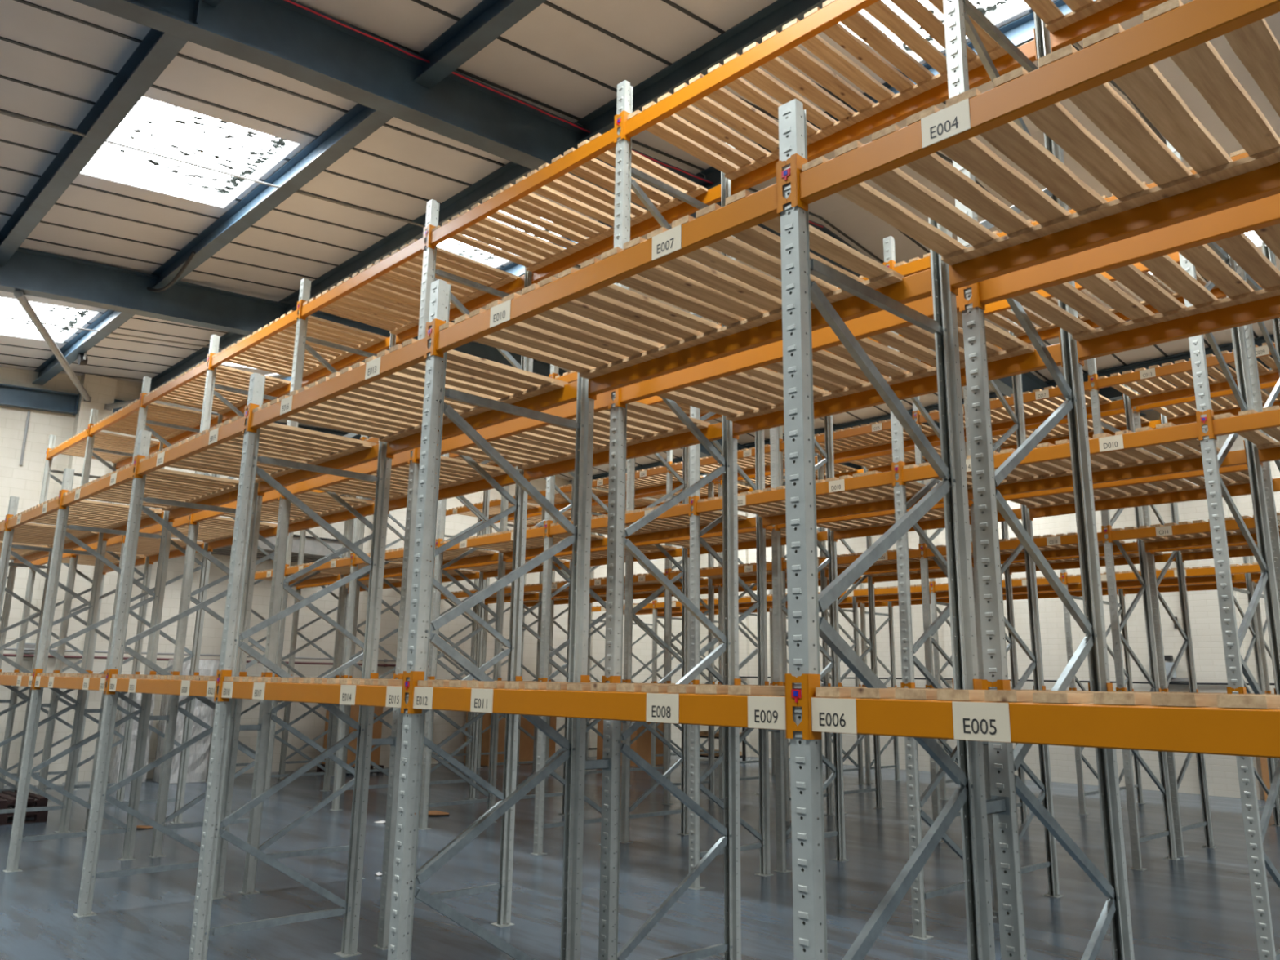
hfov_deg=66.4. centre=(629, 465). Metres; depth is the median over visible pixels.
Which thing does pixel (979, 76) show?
beam
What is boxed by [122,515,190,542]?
beam
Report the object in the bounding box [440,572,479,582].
beam
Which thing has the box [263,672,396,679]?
beam
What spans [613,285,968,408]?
beam
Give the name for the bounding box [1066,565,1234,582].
deck
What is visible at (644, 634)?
frame
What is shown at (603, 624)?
frame
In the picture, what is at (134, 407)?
beam
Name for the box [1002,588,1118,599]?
beam
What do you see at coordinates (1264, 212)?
beam
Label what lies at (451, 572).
deck
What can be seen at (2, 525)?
beam
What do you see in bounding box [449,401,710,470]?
deck
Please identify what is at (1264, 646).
frame
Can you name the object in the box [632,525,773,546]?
beam
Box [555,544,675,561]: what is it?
deck
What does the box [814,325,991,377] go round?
deck
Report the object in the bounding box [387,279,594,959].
frame
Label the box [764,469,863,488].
beam
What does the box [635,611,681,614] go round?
beam
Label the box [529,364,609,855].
frame
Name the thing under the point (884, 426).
beam
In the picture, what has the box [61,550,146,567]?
deck
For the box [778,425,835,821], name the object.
frame
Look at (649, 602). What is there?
deck
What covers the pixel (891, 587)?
deck
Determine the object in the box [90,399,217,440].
deck
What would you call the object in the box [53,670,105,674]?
beam
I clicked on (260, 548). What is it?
frame
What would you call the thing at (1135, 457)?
deck
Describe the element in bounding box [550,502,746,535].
deck
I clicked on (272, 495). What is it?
beam
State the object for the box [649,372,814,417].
deck
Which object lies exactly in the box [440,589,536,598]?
deck
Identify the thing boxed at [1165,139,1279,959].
frame
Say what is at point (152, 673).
beam
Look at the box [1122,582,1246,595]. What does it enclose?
beam
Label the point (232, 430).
beam
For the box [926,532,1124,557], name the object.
deck
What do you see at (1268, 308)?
beam
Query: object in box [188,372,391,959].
frame
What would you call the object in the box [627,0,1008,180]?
deck
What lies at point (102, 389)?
column
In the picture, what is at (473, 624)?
frame
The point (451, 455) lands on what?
beam
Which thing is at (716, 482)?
beam
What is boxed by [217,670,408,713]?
beam
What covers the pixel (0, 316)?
conduit
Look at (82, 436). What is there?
beam
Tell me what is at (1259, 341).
trim
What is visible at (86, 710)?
spacer
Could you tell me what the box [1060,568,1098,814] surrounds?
frame
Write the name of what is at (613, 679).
beam
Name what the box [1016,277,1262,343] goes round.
beam
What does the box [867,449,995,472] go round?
beam
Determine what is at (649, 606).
beam
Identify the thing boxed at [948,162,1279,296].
beam
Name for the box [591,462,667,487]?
beam
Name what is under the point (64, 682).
beam
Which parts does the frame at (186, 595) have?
foot plate, post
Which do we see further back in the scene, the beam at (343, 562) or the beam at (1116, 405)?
the beam at (343, 562)
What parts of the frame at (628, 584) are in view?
post, post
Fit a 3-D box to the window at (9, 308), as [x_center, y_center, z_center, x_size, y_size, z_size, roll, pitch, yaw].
[-9.082,-2.267,14.627,1.640,0.367,2.000,13,-17,-42]
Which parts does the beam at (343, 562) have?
rail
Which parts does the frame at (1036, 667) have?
post, post, foot plate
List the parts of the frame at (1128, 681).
post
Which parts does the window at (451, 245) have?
skylight frame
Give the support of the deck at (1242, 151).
attached to the frame at (1255, 829)
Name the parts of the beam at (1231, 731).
rail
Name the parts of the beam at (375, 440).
rail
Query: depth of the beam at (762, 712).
3.64 m
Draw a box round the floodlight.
[77,351,87,364]
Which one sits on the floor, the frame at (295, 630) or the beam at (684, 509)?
the frame at (295, 630)
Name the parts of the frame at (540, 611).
post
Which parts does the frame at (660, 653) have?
post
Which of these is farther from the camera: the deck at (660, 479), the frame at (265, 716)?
the deck at (660, 479)
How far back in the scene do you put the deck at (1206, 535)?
10.99 m
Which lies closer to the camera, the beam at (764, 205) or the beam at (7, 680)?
the beam at (764, 205)
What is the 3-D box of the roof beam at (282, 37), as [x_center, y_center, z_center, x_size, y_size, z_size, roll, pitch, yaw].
[0.958,-2.399,10.905,25.930,1.890,0.210,13,-17,-42]
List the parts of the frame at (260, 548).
post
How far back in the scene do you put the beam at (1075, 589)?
17.06 m
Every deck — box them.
[0,520,97,547]
[0,541,49,559]
[0,671,97,675]
[8,496,164,528]
[36,672,190,677]
[48,429,159,463]
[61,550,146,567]
[62,463,239,511]
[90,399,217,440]
[105,537,203,556]
[111,674,327,680]
[139,415,377,483]
[143,361,290,414]
[156,516,277,542]
[211,310,387,377]
[222,491,374,524]
[223,676,551,685]
[252,337,568,442]
[254,568,339,582]
[286,556,402,574]
[302,238,519,334]
[316,455,506,501]
[324,492,355,497]
[345,577,401,587]
[354,547,495,562]
[389,568,476,578]
[417,680,915,696]
[431,133,707,271]
[439,189,903,379]
[440,525,604,552]
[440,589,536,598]
[444,498,539,518]
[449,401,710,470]
[453,456,496,466]
[461,559,565,572]
[466,680,662,684]
[504,581,606,593]
[507,511,571,525]
[512,484,608,505]
[523,597,568,603]
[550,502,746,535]
[555,342,660,378]
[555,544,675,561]
[589,572,703,586]
[589,591,655,597]
[591,466,702,492]
[591,497,661,513]
[591,602,679,610]
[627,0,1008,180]
[636,683,1019,690]
[648,484,751,500]
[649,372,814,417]
[655,598,755,606]
[656,311,1034,421]
[663,583,751,591]
[665,528,817,548]
[670,561,786,578]
[671,444,784,474]
[697,470,933,517]
[698,684,901,688]
[738,463,857,485]
[742,591,841,602]
[755,577,860,584]
[782,418,936,455]
[783,548,946,569]
[801,0,1279,265]
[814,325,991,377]
[815,687,1279,709]
[816,505,999,531]
[845,584,948,596]
[849,445,941,468]
[869,568,942,577]
[893,181,1147,267]
[903,422,1220,489]
[920,385,1111,430]
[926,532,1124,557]
[931,688,1226,693]
[934,576,1079,588]
[984,257,1222,337]
[992,413,1149,447]
[1002,589,1107,595]
[1008,471,1273,508]
[1008,551,1163,566]
[1011,223,1279,341]
[1023,0,1123,33]
[1054,690,1252,694]
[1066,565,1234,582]
[1097,341,1278,399]
[1111,512,1279,542]
[1122,582,1245,589]
[1150,691,1253,693]
[1153,387,1279,419]
[1179,544,1257,553]
[1187,137,1279,170]
[1213,404,1279,449]
[1230,562,1261,573]
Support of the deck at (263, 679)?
attached to the frame at (212, 826)
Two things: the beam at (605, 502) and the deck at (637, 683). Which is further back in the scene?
the beam at (605, 502)
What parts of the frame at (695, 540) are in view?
post, foot plate, post, foot plate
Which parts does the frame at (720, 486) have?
post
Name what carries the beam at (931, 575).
attached to the frame at (873, 648)
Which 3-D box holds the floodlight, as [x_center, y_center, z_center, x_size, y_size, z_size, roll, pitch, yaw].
[-8.730,-1.708,15.617,0.134,0.236,0.240,13,-17,-42]
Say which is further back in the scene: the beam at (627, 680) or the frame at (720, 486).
the frame at (720, 486)
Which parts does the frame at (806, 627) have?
post, post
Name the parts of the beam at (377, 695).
rail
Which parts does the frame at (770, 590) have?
post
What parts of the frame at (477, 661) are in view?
post, post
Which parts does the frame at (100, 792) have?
foot plate, post, foot plate, post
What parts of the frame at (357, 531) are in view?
post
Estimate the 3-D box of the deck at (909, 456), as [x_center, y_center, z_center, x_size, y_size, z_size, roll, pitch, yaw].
[4.332,-0.187,15.174,1.094,0.048,2.073,13,-17,-42]
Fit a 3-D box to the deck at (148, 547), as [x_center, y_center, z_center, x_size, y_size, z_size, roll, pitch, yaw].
[-6.885,1.129,13.708,1.094,0.048,2.073,13,-17,-42]
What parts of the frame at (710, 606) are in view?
post, post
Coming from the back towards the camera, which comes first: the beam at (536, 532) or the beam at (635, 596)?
the beam at (635, 596)
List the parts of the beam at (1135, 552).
rail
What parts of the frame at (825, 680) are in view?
post, post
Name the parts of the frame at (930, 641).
post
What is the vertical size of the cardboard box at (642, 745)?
1.251 m
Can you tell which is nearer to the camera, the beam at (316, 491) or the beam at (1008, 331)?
the beam at (1008, 331)
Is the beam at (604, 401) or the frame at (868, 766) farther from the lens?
the frame at (868, 766)
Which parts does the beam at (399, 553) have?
rail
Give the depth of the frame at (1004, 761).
4.42 m
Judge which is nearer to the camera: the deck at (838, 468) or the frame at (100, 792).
the frame at (100, 792)
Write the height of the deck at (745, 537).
0.048 m
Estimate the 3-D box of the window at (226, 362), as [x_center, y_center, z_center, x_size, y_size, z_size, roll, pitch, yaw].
[-6.444,-2.034,17.151,1.640,0.367,2.000,13,-17,-42]
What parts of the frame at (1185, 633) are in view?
post, post, foot plate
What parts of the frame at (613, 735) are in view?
post, post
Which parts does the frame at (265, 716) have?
foot plate, post, post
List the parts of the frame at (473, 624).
post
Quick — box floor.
[0,751,1279,959]
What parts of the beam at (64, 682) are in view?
rail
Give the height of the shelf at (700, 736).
0.040 m
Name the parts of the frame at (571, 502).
post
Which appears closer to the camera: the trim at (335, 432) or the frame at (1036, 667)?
the frame at (1036, 667)
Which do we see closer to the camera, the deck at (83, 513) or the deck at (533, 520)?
the deck at (83, 513)
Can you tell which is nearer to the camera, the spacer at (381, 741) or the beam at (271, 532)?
the spacer at (381, 741)
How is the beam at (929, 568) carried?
attached to the frame at (873, 648)
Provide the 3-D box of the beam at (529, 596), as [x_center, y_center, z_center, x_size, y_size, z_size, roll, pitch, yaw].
[-2.561,2.800,20.730,0.070,0.198,2.318,13,-17,-42]
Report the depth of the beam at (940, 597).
19.12 m
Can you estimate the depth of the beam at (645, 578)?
16.45 m
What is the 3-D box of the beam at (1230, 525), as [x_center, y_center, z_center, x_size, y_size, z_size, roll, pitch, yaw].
[6.192,0.618,10.250,0.070,0.198,2.318,13,-17,-42]
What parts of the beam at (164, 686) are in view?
rail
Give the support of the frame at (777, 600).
on the floor
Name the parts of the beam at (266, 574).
rail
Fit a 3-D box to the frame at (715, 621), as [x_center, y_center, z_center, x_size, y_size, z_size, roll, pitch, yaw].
[1.870,5.034,22.982,1.140,3.880,0.130,13,-17,-42]
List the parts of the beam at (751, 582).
rail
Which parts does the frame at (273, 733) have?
post, post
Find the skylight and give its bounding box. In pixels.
[80,96,300,208]
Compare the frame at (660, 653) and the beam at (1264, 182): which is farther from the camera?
the frame at (660, 653)
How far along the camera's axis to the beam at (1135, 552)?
12.60 m
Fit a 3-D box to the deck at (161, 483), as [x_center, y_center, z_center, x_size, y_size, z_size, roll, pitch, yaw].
[-4.645,0.248,9.576,1.094,0.048,2.074,13,-17,-42]
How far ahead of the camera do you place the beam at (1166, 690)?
11.52 m
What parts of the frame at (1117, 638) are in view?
post, foot plate, post, foot plate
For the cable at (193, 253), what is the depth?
12.11 m
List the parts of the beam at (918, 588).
rail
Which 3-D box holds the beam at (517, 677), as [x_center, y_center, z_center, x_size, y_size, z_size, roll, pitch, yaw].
[-0.121,1.643,7.103,0.070,0.198,2.318,13,-17,-42]
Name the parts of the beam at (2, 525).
rail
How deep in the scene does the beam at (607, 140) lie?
7.04 m
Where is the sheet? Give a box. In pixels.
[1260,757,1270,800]
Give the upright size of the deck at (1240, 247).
0.048 m
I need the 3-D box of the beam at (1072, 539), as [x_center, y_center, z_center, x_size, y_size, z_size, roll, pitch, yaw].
[4.603,0.953,11.879,0.070,0.198,2.318,13,-17,-42]
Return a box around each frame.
[0,434,116,791]
[0,496,106,833]
[0,542,16,669]
[0,546,52,792]
[2,468,173,872]
[35,408,164,801]
[72,429,262,917]
[82,376,222,831]
[147,333,279,857]
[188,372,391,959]
[204,478,274,782]
[238,278,395,894]
[264,493,352,791]
[276,519,354,778]
[329,435,407,810]
[339,497,404,786]
[373,199,536,950]
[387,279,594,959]
[413,489,489,799]
[418,453,509,830]
[427,518,481,768]
[476,525,526,768]
[489,507,545,779]
[500,471,577,820]
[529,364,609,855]
[543,514,593,776]
[584,506,622,782]
[587,619,605,750]
[598,80,741,959]
[619,445,689,843]
[628,500,666,774]
[631,622,657,683]
[650,597,681,767]
[662,449,714,804]
[688,311,773,889]
[699,620,719,754]
[717,480,759,799]
[738,612,758,764]
[768,589,790,774]
[769,389,848,872]
[777,98,995,959]
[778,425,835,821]
[827,583,865,787]
[838,466,883,813]
[859,582,900,783]
[883,235,996,940]
[912,395,960,842]
[929,577,957,799]
[942,0,1134,959]
[959,308,1063,912]
[964,426,1029,832]
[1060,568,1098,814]
[1087,357,1179,871]
[1102,571,1144,808]
[1130,382,1217,857]
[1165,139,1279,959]
[1232,555,1279,826]
[1235,240,1279,607]
[1249,555,1279,804]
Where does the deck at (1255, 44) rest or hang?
on the beam at (1194, 23)
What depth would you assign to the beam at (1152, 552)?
11.58 m
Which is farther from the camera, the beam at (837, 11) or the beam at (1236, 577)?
the beam at (1236, 577)
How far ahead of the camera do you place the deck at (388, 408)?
6.19 m
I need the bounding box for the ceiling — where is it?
[0,0,1279,480]
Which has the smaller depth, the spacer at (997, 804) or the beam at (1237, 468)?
the spacer at (997, 804)
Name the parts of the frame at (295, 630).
post, post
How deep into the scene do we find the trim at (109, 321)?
15.34 m
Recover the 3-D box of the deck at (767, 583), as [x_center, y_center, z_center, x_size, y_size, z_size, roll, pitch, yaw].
[2.713,1.893,16.415,1.094,0.048,2.073,13,-17,-42]
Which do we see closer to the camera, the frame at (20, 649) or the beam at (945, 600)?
the frame at (20, 649)
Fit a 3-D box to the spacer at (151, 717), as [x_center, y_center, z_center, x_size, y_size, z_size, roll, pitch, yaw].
[-4.964,2.666,10.304,0.198,0.067,0.070,13,-17,-42]
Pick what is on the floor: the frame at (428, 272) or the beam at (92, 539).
the frame at (428, 272)
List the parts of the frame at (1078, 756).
post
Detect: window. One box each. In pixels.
[0,297,97,342]
[222,361,255,368]
[436,209,572,267]
[839,0,1030,62]
[1147,231,1262,275]
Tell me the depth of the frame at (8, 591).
13.48 m
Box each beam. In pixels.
[0,28,187,266]
[0,515,6,533]
[0,668,35,689]
[4,490,60,531]
[13,551,48,567]
[29,552,71,568]
[32,668,108,693]
[45,424,88,460]
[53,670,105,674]
[58,455,135,509]
[63,532,99,549]
[70,534,123,557]
[87,393,141,436]
[102,511,164,541]
[102,556,146,574]
[105,669,219,701]
[115,443,159,469]
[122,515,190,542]
[133,404,247,478]
[139,354,208,408]
[148,542,204,564]
[149,103,393,293]
[149,671,156,675]
[163,415,218,448]
[168,489,238,522]
[172,671,263,676]
[189,489,280,524]
[207,301,298,370]
[207,525,277,551]
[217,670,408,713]
[222,382,290,422]
[227,570,272,582]
[239,671,246,676]
[244,321,431,432]
[257,444,378,496]
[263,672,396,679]
[280,449,411,499]
[284,553,351,576]
[288,503,377,533]
[288,574,340,586]
[295,581,349,590]
[297,226,426,319]
[301,337,390,387]
[310,489,325,493]
[343,566,402,577]
[347,582,401,593]
[351,538,436,566]
[357,573,402,581]
[360,436,378,444]
[369,672,378,679]
[386,381,580,458]
[387,474,518,514]
[395,271,527,345]
[396,673,607,683]
[404,671,797,738]
[411,390,613,463]
[424,114,619,248]
[426,160,786,357]
[428,675,540,681]
[433,558,512,572]
[434,552,498,567]
[435,520,546,553]
[440,453,460,457]
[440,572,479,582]
[440,591,497,599]
[445,499,501,515]
[480,506,542,520]
[483,561,569,579]
[484,592,538,602]
[484,598,538,604]
[494,511,542,523]
[502,485,572,503]
[502,537,607,561]
[504,582,568,594]
[515,675,522,680]
[523,600,568,608]
[524,422,722,482]
[524,544,626,560]
[526,518,570,526]
[531,184,720,284]
[540,677,691,684]
[544,496,692,537]
[551,343,665,383]
[551,587,606,597]
[551,591,624,599]
[554,495,608,509]
[557,497,626,511]
[574,547,682,566]
[576,0,826,144]
[580,675,953,688]
[587,253,932,400]
[589,568,666,586]
[590,591,664,603]
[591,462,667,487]
[591,502,665,516]
[591,600,653,612]
[607,675,992,689]
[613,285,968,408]
[616,0,879,142]
[621,516,755,544]
[623,578,707,591]
[623,606,681,614]
[624,679,776,685]
[625,476,703,497]
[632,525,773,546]
[632,584,719,592]
[634,480,719,498]
[635,367,771,405]
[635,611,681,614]
[653,599,718,608]
[657,610,718,618]
[666,563,772,580]
[667,445,770,473]
[671,584,756,596]
[679,487,753,503]
[687,531,827,557]
[690,462,897,515]
[691,680,906,688]
[699,603,754,610]
[700,386,823,421]
[700,606,770,611]
[701,0,1095,190]
[711,456,817,483]
[711,570,820,586]
[719,262,887,325]
[719,462,825,484]
[720,575,828,586]
[730,27,1037,195]
[732,330,1063,439]
[733,678,1090,691]
[738,592,819,603]
[738,607,787,613]
[762,495,943,528]
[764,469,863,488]
[766,576,867,590]
[766,596,852,608]
[770,601,861,608]
[771,333,905,373]
[773,499,973,531]
[776,681,782,685]
[778,411,915,452]
[781,0,1279,211]
[781,543,922,571]
[791,673,1279,758]
[822,435,940,460]
[825,559,946,577]
[828,601,888,608]
[829,331,1008,391]
[833,504,1022,542]
[834,440,940,464]
[837,566,940,576]
[839,581,932,597]
[856,591,948,603]
[861,596,948,603]
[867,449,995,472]
[871,571,1004,583]
[886,182,1157,277]
[891,598,949,607]
[893,411,1205,485]
[906,682,1235,693]
[914,374,1093,425]
[920,525,1106,559]
[928,684,1119,691]
[930,573,1063,592]
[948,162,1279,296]
[964,394,1124,436]
[964,408,1134,442]
[967,193,1279,310]
[967,440,1248,502]
[971,538,1138,564]
[972,551,1148,567]
[973,679,982,689]
[983,244,1209,315]
[992,680,1010,690]
[1000,414,1161,449]
[1002,464,1248,501]
[1002,582,1081,593]
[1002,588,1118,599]
[1002,589,1081,595]
[1008,553,1176,574]
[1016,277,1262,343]
[1029,478,1279,520]
[1049,0,1168,52]
[1062,567,1215,585]
[1076,295,1279,365]
[1090,343,1275,391]
[1101,573,1245,588]
[1102,580,1244,589]
[1103,515,1279,542]
[1106,683,1113,691]
[1120,687,1126,691]
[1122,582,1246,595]
[1130,372,1279,408]
[1134,381,1277,413]
[1144,531,1279,552]
[1148,541,1273,554]
[1162,688,1168,692]
[1167,400,1279,425]
[1182,548,1253,562]
[1190,152,1248,174]
[1200,408,1279,439]
[1230,564,1260,573]
[1235,687,1246,693]
[1250,573,1261,582]
[1257,446,1279,466]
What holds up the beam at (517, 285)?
attached to the frame at (428, 272)
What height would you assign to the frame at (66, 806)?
3.880 m
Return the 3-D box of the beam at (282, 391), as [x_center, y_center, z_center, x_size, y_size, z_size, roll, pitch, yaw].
[-4.831,-0.841,12.767,0.070,0.198,2.318,13,-17,-42]
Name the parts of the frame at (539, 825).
foot plate, post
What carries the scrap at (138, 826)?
on the floor
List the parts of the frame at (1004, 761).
post, post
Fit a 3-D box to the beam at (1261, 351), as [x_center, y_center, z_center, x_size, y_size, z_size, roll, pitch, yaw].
[6.222,-1.128,10.638,0.070,0.198,2.318,13,-17,-42]
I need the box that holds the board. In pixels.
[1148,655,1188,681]
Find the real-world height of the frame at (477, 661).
5.675 m
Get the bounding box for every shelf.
[699,735,719,738]
[699,755,746,758]
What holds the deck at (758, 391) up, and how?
attached to the frame at (613, 735)
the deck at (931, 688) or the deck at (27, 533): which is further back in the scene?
the deck at (27, 533)
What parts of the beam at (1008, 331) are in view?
rail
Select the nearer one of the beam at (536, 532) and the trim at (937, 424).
the beam at (536, 532)
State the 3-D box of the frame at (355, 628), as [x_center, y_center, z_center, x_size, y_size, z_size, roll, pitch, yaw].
[-4.401,2.752,17.334,1.140,5.675,0.130,13,-17,-42]
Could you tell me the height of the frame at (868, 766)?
3.880 m
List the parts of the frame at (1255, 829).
post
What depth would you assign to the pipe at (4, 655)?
17.80 m
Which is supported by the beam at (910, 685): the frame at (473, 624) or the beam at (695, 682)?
the beam at (695, 682)
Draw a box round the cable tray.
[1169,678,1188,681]
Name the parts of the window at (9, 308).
skylight frame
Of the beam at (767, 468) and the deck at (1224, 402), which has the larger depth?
the beam at (767, 468)
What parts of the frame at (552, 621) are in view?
post, post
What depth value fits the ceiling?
9.84 m
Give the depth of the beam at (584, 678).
5.40 m
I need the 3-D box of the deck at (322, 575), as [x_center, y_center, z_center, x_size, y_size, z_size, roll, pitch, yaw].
[-6.165,1.981,17.483,1.094,0.048,2.073,13,-17,-42]
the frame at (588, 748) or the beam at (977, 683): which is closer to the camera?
the beam at (977, 683)
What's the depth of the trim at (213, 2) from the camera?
7.13 m
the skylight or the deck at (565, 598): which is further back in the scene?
the deck at (565, 598)
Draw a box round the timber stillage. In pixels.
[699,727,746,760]
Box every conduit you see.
[0,111,581,269]
[0,315,222,350]
[19,410,31,465]
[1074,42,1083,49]
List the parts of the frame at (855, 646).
post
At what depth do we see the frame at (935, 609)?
16.97 m
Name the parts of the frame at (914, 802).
post, foot plate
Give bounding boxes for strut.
[13,290,91,402]
[104,359,364,410]
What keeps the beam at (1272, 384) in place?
attached to the frame at (1185, 633)
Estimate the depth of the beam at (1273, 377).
11.68 m
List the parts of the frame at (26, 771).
foot plate, post, foot plate, post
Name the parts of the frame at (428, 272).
foot plate, post, foot plate, post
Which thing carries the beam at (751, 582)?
attached to the frame at (720, 486)
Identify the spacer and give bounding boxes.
[0,698,10,703]
[40,702,51,707]
[84,707,102,713]
[149,714,168,721]
[239,723,262,732]
[371,736,396,747]
[585,757,611,770]
[768,728,780,733]
[982,741,988,745]
[986,795,1010,814]
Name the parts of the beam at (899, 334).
rail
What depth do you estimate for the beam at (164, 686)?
7.06 m
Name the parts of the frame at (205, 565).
post, post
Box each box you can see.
[15,643,35,653]
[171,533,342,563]
[321,705,383,766]
[464,711,556,765]
[596,719,664,766]
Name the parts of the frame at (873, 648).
post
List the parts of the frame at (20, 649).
post, post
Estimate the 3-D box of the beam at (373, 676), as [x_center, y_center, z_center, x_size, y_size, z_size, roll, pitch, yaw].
[-1.061,1.433,6.229,0.070,0.198,2.318,13,-17,-42]
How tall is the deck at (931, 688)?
0.048 m
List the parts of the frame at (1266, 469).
post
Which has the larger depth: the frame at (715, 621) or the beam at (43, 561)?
the frame at (715, 621)
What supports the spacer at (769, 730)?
attached to the frame at (695, 540)
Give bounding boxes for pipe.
[3,653,428,667]
[4,648,395,662]
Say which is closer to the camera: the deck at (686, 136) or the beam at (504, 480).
the deck at (686, 136)
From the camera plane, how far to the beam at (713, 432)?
7.25 m
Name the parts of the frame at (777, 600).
post, foot plate, post, foot plate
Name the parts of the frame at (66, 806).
post, foot plate, post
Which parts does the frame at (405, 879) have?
post, post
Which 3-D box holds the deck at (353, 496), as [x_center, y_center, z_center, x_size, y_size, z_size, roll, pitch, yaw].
[-5.196,0.446,18.745,1.094,0.048,2.073,13,-17,-42]
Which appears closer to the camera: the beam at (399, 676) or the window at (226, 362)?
the beam at (399, 676)
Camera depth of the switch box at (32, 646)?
16.49 m
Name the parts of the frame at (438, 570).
post, post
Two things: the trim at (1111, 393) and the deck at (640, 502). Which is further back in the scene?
the deck at (640, 502)
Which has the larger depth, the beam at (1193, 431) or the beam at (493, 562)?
the beam at (493, 562)
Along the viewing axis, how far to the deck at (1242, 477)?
8.75 m
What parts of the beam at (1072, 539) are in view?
rail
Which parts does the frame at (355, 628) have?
post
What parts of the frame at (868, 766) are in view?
post, post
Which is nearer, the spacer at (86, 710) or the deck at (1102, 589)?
the spacer at (86, 710)
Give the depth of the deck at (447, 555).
13.96 m
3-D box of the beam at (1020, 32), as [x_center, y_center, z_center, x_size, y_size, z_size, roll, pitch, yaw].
[3.123,-3.623,8.624,0.165,0.240,6.556,13,-17,-42]
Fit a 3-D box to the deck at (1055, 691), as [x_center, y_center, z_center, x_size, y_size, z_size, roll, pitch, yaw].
[2.623,0.861,3.543,1.094,0.048,2.073,13,-17,-42]
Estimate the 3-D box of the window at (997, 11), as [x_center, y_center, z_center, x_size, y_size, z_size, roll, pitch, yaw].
[2.647,-3.953,7.832,1.640,0.367,2.000,13,-17,-42]
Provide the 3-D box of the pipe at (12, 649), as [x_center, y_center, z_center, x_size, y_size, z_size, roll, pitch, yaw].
[-10.337,3.035,16.145,16.600,0.060,0.088,13,-17,-42]
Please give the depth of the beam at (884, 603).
20.81 m
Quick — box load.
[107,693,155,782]
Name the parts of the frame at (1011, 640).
post, post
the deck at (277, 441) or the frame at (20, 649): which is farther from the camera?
the frame at (20, 649)
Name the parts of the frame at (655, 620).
post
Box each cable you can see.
[146,250,195,292]
[284,0,823,227]
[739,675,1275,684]
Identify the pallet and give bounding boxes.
[0,790,48,809]
[0,803,48,825]
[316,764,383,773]
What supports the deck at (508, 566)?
attached to the frame at (477, 661)
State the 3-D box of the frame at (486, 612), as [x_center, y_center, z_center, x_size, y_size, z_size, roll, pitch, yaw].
[-2.820,3.796,21.910,1.140,5.675,0.130,13,-17,-42]
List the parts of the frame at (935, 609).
post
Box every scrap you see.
[136,825,153,828]
[373,820,385,823]
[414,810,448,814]
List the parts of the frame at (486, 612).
post, post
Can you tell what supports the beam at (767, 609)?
attached to the frame at (715, 621)
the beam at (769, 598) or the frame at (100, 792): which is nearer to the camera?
the frame at (100, 792)
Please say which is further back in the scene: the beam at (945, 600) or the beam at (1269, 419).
the beam at (945, 600)
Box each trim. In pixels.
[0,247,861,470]
[0,383,79,415]
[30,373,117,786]
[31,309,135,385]
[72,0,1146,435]
[112,399,369,439]
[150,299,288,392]
[200,0,221,7]
[280,376,291,381]
[281,122,582,314]
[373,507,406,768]
[413,0,546,88]
[498,172,705,276]
[568,333,1275,484]
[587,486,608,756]
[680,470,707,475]
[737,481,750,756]
[814,407,1004,455]
[935,480,958,765]
[1098,355,1273,400]
[1140,389,1265,412]
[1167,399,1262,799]
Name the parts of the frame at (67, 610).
post, post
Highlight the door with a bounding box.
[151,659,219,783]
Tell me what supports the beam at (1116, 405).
attached to the frame at (930, 641)
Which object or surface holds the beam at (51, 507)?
attached to the frame at (66, 806)
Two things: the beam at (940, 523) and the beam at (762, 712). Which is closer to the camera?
the beam at (762, 712)
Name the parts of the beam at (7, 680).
rail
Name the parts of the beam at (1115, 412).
rail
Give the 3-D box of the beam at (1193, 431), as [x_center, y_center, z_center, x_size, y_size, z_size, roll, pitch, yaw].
[3.022,-0.091,7.303,0.070,0.198,2.318,13,-17,-42]
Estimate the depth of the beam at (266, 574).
16.82 m
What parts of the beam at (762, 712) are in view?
rail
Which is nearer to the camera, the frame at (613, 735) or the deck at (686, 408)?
the frame at (613, 735)
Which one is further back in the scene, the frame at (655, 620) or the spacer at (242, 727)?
the frame at (655, 620)
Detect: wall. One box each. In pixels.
[0,366,682,786]
[699,390,1279,799]
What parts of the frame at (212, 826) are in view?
post, foot plate, post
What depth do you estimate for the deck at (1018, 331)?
9.51 m
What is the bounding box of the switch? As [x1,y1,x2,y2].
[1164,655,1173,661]
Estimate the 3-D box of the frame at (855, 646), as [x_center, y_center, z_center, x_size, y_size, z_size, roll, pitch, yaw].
[4.110,4.152,18.849,1.140,3.880,0.130,13,-17,-42]
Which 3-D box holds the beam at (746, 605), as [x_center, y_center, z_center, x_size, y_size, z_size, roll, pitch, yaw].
[2.144,3.162,21.997,0.070,0.198,2.318,13,-17,-42]
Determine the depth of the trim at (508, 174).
11.88 m

